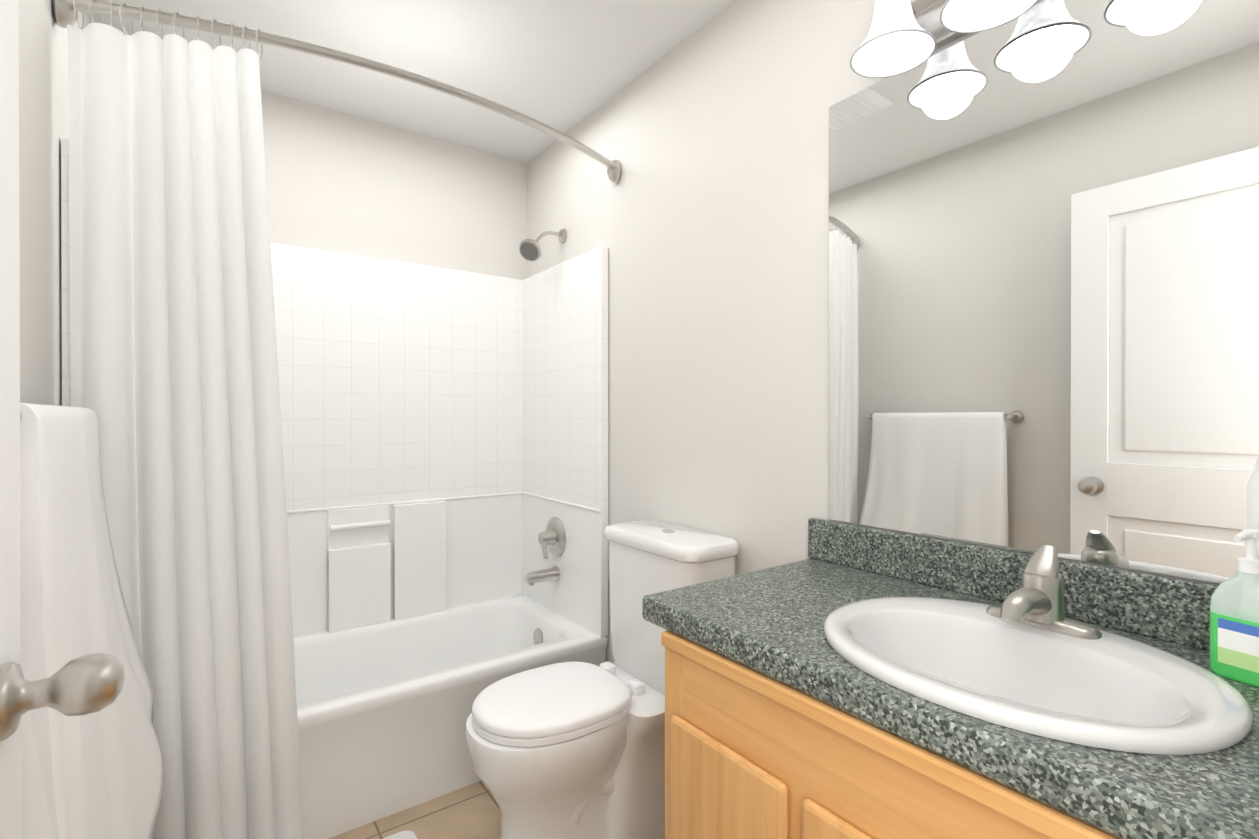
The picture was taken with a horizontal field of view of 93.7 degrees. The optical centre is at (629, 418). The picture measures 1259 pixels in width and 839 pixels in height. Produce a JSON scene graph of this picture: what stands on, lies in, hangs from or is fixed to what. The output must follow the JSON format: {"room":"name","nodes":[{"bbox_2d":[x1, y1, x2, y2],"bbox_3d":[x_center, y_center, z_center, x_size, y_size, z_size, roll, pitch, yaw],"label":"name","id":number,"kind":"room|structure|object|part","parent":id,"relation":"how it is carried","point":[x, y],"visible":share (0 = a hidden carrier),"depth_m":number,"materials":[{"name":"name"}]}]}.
{"room":"bathroom","nodes":[
{"label":"bathroom","id":0,"kind":"room"},
{"bbox_2d":[19,0,93,405],"bbox_3d":[-0.979,0.001,0.814,0.100,2.426,2.877,0,0,-36],"label":"wall","id":1,"kind":"structure","parent":0,"point":[43,88],"depth_m":1.21,"materials":[{"name":"white paint"}]},
{"bbox_2d":[0,0,124,838],"bbox_3d":[-0.366,0.185,0.243,0.185,2.038,0.832,0,0,-36],"label":"door","id":2,"kind":"structure","parent":1,"relation":"in","point":[86,684],"depth_m":0.55,"materials":[{"name":"white paint"}]},
{"bbox_3d":[-0.579,0.253,0.537,0.185,0.066,0.104,0,0,-36],"label":"knob","id":3,"kind":"part","parent":2,"relation":"part of","materials":[{"name":"silver metal"}]},
{"bbox_2d":[20,403,164,838],"bbox_3d":[-0.935,0.444,1.013,0.196,0.944,0.687,0,0,-36],"label":"towel","id":4,"kind":"object","parent":1,"relation":"attached to","point":[99,775],"visible":0.85,"depth_m":0.95,"materials":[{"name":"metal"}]},
{"bbox_2d":[53,0,620,838],"bbox_3d":[-0.616,0.051,1.698,1.518,2.020,0.208,0,0,-36],"label":"rail","id":5,"kind":"object","parent":1,"relation":"attached to","point":[173,362],"visible":0.98,"depth_m":1.36,"materials":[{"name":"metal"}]},
{"bbox_2d":[67,23,302,838],"bbox_3d":[-1.032,0.094,1.396,0.446,1.935,0.197,0,0,-36],"label":"shower curtain","id":6,"kind":"object","parent":5,"relation":"hanging from","point":[173,343],"depth_m":1.36,"materials":[{"name":"white fabric"}]},
{"bbox_2d":[261,90,526,279],"bbox_3d":[-1.136,-0.005,2.415,1.524,2.426,0.100,0,0,-36],"label":"wall","id":7,"kind":"structure","parent":0,"point":[340,182],"depth_m":2.45,"materials":[{"name":"white paint"}]},
{"bbox_2d":[92,0,734,162],"bbox_3d":[-0.321,-1.264,1.286,1.724,0.100,2.877,0,0,-36],"label":"ceiling","id":8,"kind":"structure","parent":0,"point":[564,66],"depth_m":1.95,"materials":[{"name":"white paint"}]},
{"bbox_2d":[329,781,500,838],"bbox_3d":[-0.321,1.262,1.295,1.724,0.100,2.877,0,0,-36],"label":"floor","id":9,"kind":"structure","parent":0,"point":[471,811],"depth_m":1.78,"materials":[{"name":"tile"}]},
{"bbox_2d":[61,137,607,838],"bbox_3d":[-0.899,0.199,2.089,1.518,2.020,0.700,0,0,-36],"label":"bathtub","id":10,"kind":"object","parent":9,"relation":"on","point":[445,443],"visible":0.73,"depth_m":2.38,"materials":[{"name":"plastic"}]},
{"bbox_2d":[383,830,416,838],"bbox_3d":[-0.731,1.204,1.345,0.604,0.013,0.524,0,0,-36],"label":"bath mat","id":11,"kind":"object","parent":9,"relation":"on","point":[407,834],"visible":0.93,"depth_m":1.69,"materials":[{"name":"white fabric"}]},
{"bbox_2d":[465,520,738,838],"bbox_3d":[-0.087,0.775,1.656,0.706,0.871,0.458,0,0,-36],"label":"toilet","id":12,"kind":"object","parent":9,"relation":"on","point":[569,750],"visible":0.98,"depth_m":1.61,"materials":[{"name":"white ceramic"}]},
{"bbox_3d":[-0.199,0.774,1.641,0.470,0.052,0.348,0,0,-36],"label":"seat","id":13,"kind":"part","parent":12,"relation":"part of","materials":[{"name":"white plastic"}]},
{"bbox_3d":[0.115,0.567,1.796,0.215,0.446,0.448,0,0,-36],"label":"tank","id":14,"kind":"part","parent":12,"relation":"part of","materials":[{"name":"white ceramic"}]},
{"bbox_2d":[642,518,1258,838],"bbox_3d":[0.544,0.712,0.914,0.564,1.003,1.046,0,0,-36],"label":"bathroom vanity","id":15,"kind":"object","parent":9,"relation":"on","point":[847,681],"visible":1,"depth_m":0.88,"materials":[{"name":"brown wood"}]},
{"bbox_2d":[823,596,1253,754],"bbox_3d":[0.544,0.403,0.865,0.429,0.138,0.510,0,0,-36],"label":"sink","id":16,"kind":"object","parent":15,"relation":"in","point":[1045,687],"depth_m":0.83,"materials":[{"name":"white ceramic"}]},
{"bbox_2d":[986,545,1101,639],"bbox_3d":[0.635,0.273,0.936,0.163,0.125,0.160,0,0,-36],"label":"faucet","id":17,"kind":"object","parent":15,"relation":"on","point":[1036,610],"depth_m":0.93,"materials":[{"name":"silver metal"}]},
{"bbox_2d":[1209,529,1258,686],"bbox_3d":[0.832,0.251,0.791,0.066,0.203,0.078,0,0,-36],"label":"soap bottle","id":18,"kind":"object","parent":15,"relation":"on","point":[1234,630],"visible":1,"depth_m":0.79,"materials":[{"name":"green plastic"}]},
{"bbox_2d":[527,0,1219,662],"bbox_3d":[0.336,-0.003,1.767,0.100,2.426,2.877,0,0,-36],"label":"wall","id":19,"kind":"structure","parent":0,"point":[705,218],"depth_m":1.76,"materials":[{"name":"white paint"}]},
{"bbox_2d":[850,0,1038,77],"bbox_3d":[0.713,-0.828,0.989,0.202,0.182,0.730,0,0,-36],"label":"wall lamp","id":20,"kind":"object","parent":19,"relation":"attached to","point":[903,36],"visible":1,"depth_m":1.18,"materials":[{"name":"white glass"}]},
{"bbox_3d":[0.534,-0.805,1.201,0.158,0.133,0.158,0,0,-36],"label":"lamp shade","id":21,"kind":"part","parent":20,"relation":"part of","materials":[{"name":"white glass"}]},
{"bbox_3d":[0.643,-0.805,1.051,0.158,0.133,0.158,0,0,-36],"label":"lamp shade","id":22,"kind":"part","parent":20,"relation":"part of","materials":[{"name":"white glass"}]},
{"bbox_2d":[808,518,1218,650],"bbox_3d":[0.762,0.304,1.072,0.021,0.102,1.044,0,0,-36],"label":"backsplash","id":23,"kind":"structure","parent":19,"relation":"attached to","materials":[{"name":"grey stone"}]},
{"bbox_2d":[829,0,1258,582],"bbox_3d":[0.725,-0.258,1.135,0.005,1.015,0.792,0,0,-36],"label":"mirror","id":24,"kind":"object","parent":19,"relation":"attached to","point":[1043,272],"visible":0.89,"depth_m":1.06,"materials":[{"name":"clear glass"}]}
]}

